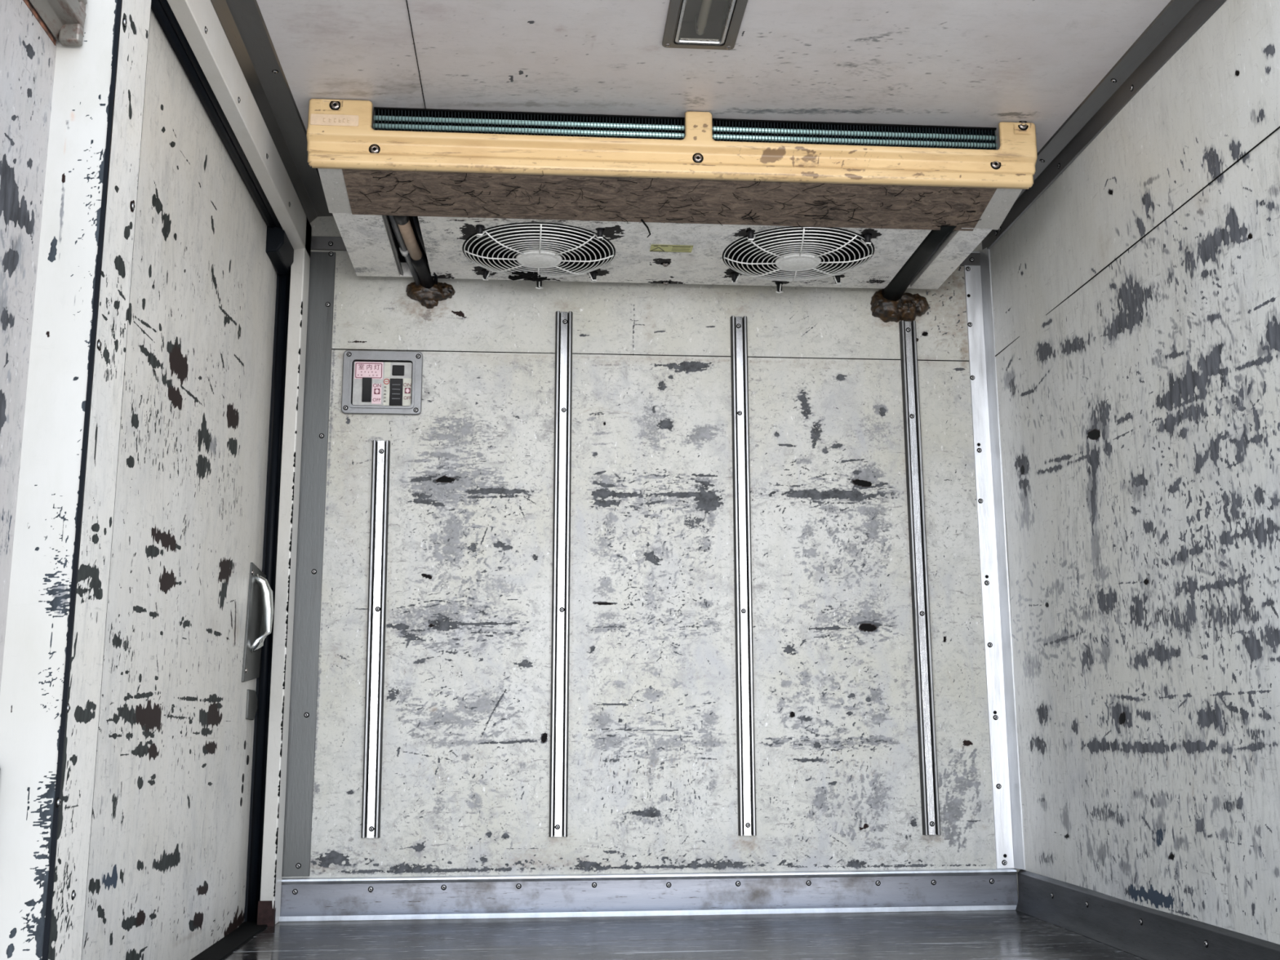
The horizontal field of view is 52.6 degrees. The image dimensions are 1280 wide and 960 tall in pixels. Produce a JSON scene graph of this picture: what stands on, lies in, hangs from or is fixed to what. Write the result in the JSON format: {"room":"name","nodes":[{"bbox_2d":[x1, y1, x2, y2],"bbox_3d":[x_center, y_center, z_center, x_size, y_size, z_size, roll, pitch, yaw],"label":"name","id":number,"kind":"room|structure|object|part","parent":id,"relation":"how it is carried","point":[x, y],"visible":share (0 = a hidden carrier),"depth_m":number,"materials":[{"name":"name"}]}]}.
{"room":"refrigerated truck interior","nodes":[
{"label":"refrigerated truck interior","id":0,"kind":"room"},
{"bbox_2d":[0,0,311,959],"bbox_3d":[-0.826,0.058,2.288,0.198,1.810,1.486,1,-11,-5],"label":"door frame","id":1,"kind":"structure","parent":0,"point":[51,682],"depth_m":1.60,"materials":[{"name":"white paint"}]},
{"bbox_2d":[0,0,87,691],"bbox_3d":[-0.743,-0.151,1.271,0.117,1.660,0.650,1,-11,-5],"label":"wall","id":2,"kind":"structure","parent":1,"relation":"in","point":[30,30],"depth_m":1.54,"materials":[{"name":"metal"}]},
{"bbox_3d":[-0.705,-0.655,1.366,0.037,0.079,0.602,1,-11,-5],"label":"rail","id":3,"kind":"part","parent":2,"relation":"part of","materials":[{"name":"grey metal"}]},
{"bbox_2d":[81,0,293,959],"bbox_3d":[-0.814,0.055,2.298,0.143,1.620,1.330,1,-11,-5],"label":"door","id":4,"kind":"structure","parent":1,"relation":"in","point":[175,866],"depth_m":2.28,"materials":[{"name":"white metal"}]},
{"bbox_3d":[-0.811,0.842,2.163,0.143,0.024,1.280,1,-11,-5],"label":"sill","id":5,"kind":"part","parent":4,"relation":"part of","materials":[{"name":"black rubber"}]},
{"bbox_3d":[-0.838,0.313,2.807,0.011,0.255,0.176,1,-11,-5],"label":"handle plate","id":6,"kind":"part","parent":4,"relation":"part of","materials":[{"name":"grey metal"}]},
{"bbox_3d":[-0.817,0.288,2.791,0.054,0.172,0.029,10,-15,-43],"label":"handle","id":7,"kind":"part","parent":4,"relation":"part of","materials":[{"name":"silver metal"}]},
{"bbox_2d":[210,0,333,222],"bbox_3d":[-0.709,-0.741,2.423,0.074,0.070,1.420,1,-11,-5],"label":"trim","id":8,"kind":"structure","parent":1,"relation":"attached to","point":[243,24],"depth_m":2.51,"materials":[{"name":"metal"}]},
{"bbox_2d":[281,216,1019,900],"bbox_3d":[0.031,0.172,3.064,1.790,1.750,0.062,1,-11,-5],"label":"wall","id":9,"kind":"structure","parent":0,"point":[652,737],"depth_m":3.02,"materials":[{"name":"white paint"}]},
{"bbox_2d":[281,251,335,876],"bbox_3d":[-0.763,0.160,2.968,0.072,1.441,0.007,1,-11,-5],"label":"trim","id":10,"kind":"structure","parent":9,"relation":"attached to","point":[312,500],"depth_m":2.96,"materials":[{"name":"metal"}]},
{"bbox_2d":[360,440,390,838],"bbox_3d":[-0.600,0.349,2.942,0.047,0.898,0.012,1,-11,-5],"label":"rail","id":11,"kind":"object","parent":9,"relation":"attached to","point":[380,494],"visible":1,"depth_m":2.94,"materials":[{"name":"metal"}]},
{"bbox_2d":[341,350,422,415],"bbox_3d":[-0.607,-0.230,3.051,0.185,0.153,0.013,1,-11,-5],"label":"light switch panel","id":12,"kind":"object","parent":9,"relation":"attached to","point":[374,382],"visible":1,"depth_m":3.05,"materials":[{"name":"metal"}]},
{"bbox_2d":[405,281,455,308],"bbox_3d":[-0.503,-0.445,3.107,0.118,0.071,0.056,1,-11,-5],"label":"foam","id":13,"kind":"object","parent":9,"relation":"attached to","point":[429,298],"visible":0.98,"depth_m":3.09,"materials":[{"name":"brown plastic"}]},
{"bbox_2d":[549,311,573,836],"bbox_3d":[-0.183,0.196,3.005,0.046,1.224,0.012,1,-11,-5],"label":"rail","id":14,"kind":"object","parent":9,"relation":"attached to","point":[559,714],"visible":1,"depth_m":3.00,"materials":[{"name":"metal"}]},
{"bbox_2d":[311,235,980,266],"bbox_3d":[0.028,-0.560,3.168,1.665,0.033,0.010,1,-11,-5],"label":"trim","id":15,"kind":"structure","parent":9,"relation":"attached to","point":[318,243],"depth_m":3.11,"materials":[{"name":"metal"}]},
{"bbox_2d":[279,868,1017,921],"bbox_3d":[0.032,0.922,2.879,1.660,0.089,0.022,1,-11,-5],"label":"baseboard","id":16,"kind":"structure","parent":9,"relation":"attached to","point":[713,893],"depth_m":2.88,"materials":[{"name":"metal"}]},
{"bbox_2d":[730,315,756,835],"bbox_3d":[0.242,0.203,3.039,0.044,1.223,0.012,1,-11,-5],"label":"rail","id":17,"kind":"object","parent":9,"relation":"attached to","point":[746,785],"visible":1,"depth_m":3.03,"materials":[{"name":"metal"}]},
{"bbox_2d":[870,288,928,322],"bbox_3d":[0.640,-0.429,3.198,0.146,0.085,0.070,1,-11,-5],"label":"foam","id":18,"kind":"object","parent":9,"relation":"attached to","point":[909,306],"visible":0.96,"depth_m":3.18,"materials":[{"name":"brown plastic"}]},
{"bbox_2d":[898,320,940,835],"bbox_3d":[0.663,0.210,3.072,0.044,1.223,0.012,1,-11,-5],"label":"rail","id":19,"kind":"object","parent":9,"relation":"attached to","point":[931,823],"visible":1,"depth_m":3.06,"materials":[{"name":"metal"}]},
{"bbox_2d":[964,247,1025,870],"bbox_3d":[0.840,0.155,3.083,0.056,1.486,0.038,1,-11,-5],"label":"trim","id":20,"kind":"structure","parent":9,"relation":"attached to","point":[993,562],"depth_m":3.08,"materials":[{"name":"metal"}]},
{"bbox_2d":[222,910,1146,959],"bbox_3d":[0.076,0.899,2.204,1.820,0.120,1.480,1,-11,-5],"label":"floor","id":21,"kind":"structure","parent":0,"point":[984,935],"depth_m":2.54,"materials":[{"name":"metal"}]},
{"bbox_2d":[256,0,1171,152],"bbox_3d":[0.084,-0.800,2.529,1.790,0.082,1.480,1,-11,-5],"label":"ceiling","id":22,"kind":"structure","parent":0,"point":[949,63],"depth_m":2.40,"materials":[{"name":"white paint"}]},
{"bbox_2d":[306,98,1037,293],"bbox_3d":[0.058,-0.598,2.859,1.473,0.198,0.572,1,-11,-5],"label":"refrigeration unit","id":23,"kind":"object","parent":22,"relation":"attached to","point":[697,197],"visible":1,"depth_m":2.66,"materials":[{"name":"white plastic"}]},
{"bbox_2d":[388,215,420,285],"bbox_3d":[-0.533,-0.521,2.900,0.028,0.045,0.408,0,-11,-1],"label":"cable","id":24,"kind":"object","parent":23,"relation":"attached to","point":[403,250],"visible":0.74,"depth_m":2.94,"materials":[{"name":"metal"}]},
{"bbox_2d":[392,215,434,288],"bbox_3d":[-0.509,-0.517,2.897,0.040,0.056,0.419,0,-11,0],"label":"drain pipe","id":25,"kind":"object","parent":23,"relation":"attached to","point":[419,261],"visible":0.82,"depth_m":2.93,"materials":[{"name":"black plastic"}]},
{"bbox_2d":[412,216,437,284],"bbox_3d":[-0.481,-0.514,2.904,0.014,0.030,0.412,0,-11,-2],"label":"wire","id":26,"kind":"object","parent":23,"relation":"attached to","point":[415,219],"visible":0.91,"depth_m":2.83,"materials":[{"name":"black rubber"}]},
{"bbox_3d":[-0.339,-0.527,2.760,0.019,0.017,0.020,1,-11,-5],"label":"guard leg","id":27,"kind":"part","parent":23,"relation":"part of","materials":[{"name":"grey metal"}]},
{"bbox_3d":[-0.111,-0.475,3.037,0.020,0.017,0.020,1,-11,-5],"label":"guard leg","id":28,"kind":"part","parent":23,"relation":"part of","materials":[{"name":"grey metal"}]},
{"bbox_2d":[649,244,693,252],"bbox_3d":[0.070,-0.516,2.890,0.093,0.001,0.040,1,-11,-5],"label":"print","id":29,"kind":"object","parent":23,"relation":"on","point":[653,248],"depth_m":2.89},
{"bbox_3d":[0.067,-0.510,2.931,1.097,0.001,0.387,1,-11,-5],"label":"fan panel","id":30,"kind":"part","parent":23,"relation":"part of","materials":[{"name":"white metal"}]},
{"bbox_3d":[0.241,-0.523,2.794,0.020,0.017,0.020,1,-11,-5],"label":"guard leg","id":31,"kind":"part","parent":23,"relation":"part of","materials":[{"name":"grey metal"}]},
{"bbox_3d":[0.466,-0.472,3.065,0.019,0.017,0.020,1,-11,-5],"label":"guard leg","id":32,"kind":"part","parent":23,"relation":"part of","materials":[{"name":"grey metal"}]},
{"bbox_3d":[0.492,-0.519,2.818,0.020,0.017,0.020,1,-11,-5],"label":"guard leg","id":33,"kind":"part","parent":23,"relation":"part of","materials":[{"name":"grey metal"}]},
{"bbox_2d":[881,225,956,301],"bbox_3d":[0.640,-0.509,2.988,0.063,0.083,0.438,1,-11,-5],"label":"hose","id":34,"kind":"object","parent":23,"relation":"attached to","point":[895,289],"visible":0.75,"depth_m":2.98,"materials":[{"name":"black plastic"}]},
{"bbox_2d":[662,0,747,49],"bbox_3d":[0.117,-0.832,2.221,0.132,0.045,0.294,1,-11,-5],"label":"ceiling lamp","id":35,"kind":"object","parent":22,"relation":"attached to","point":[712,24],"visible":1,"depth_m":2.27,"materials":[{"name":"metal"}]},
{"bbox_2d":[989,0,1279,944],"bbox_3d":[0.949,0.049,2.438,0.062,1.750,1.480,1,-11,-5],"label":"wall","id":36,"kind":"structure","parent":0,"point":[1136,300],"depth_m":2.32,"materials":[{"name":"white paint"}]},
{"bbox_2d":[982,0,1226,249],"bbox_3d":[0.901,-0.728,2.551,0.036,0.062,1.420,1,-11,-5],"label":"trim","id":37,"kind":"structure","parent":36,"relation":"attached to","point":[1180,20],"depth_m":2.49,"materials":[{"name":"metal"}]},
{"bbox_2d":[1015,869,1279,959],"bbox_3d":[0.915,0.799,2.256,0.022,0.088,1.410,1,-11,-5],"label":"baseboard","id":38,"kind":"structure","parent":36,"relation":"attached to","point":[1147,933],"depth_m":2.39,"materials":[{"name":"metal"}]}
]}

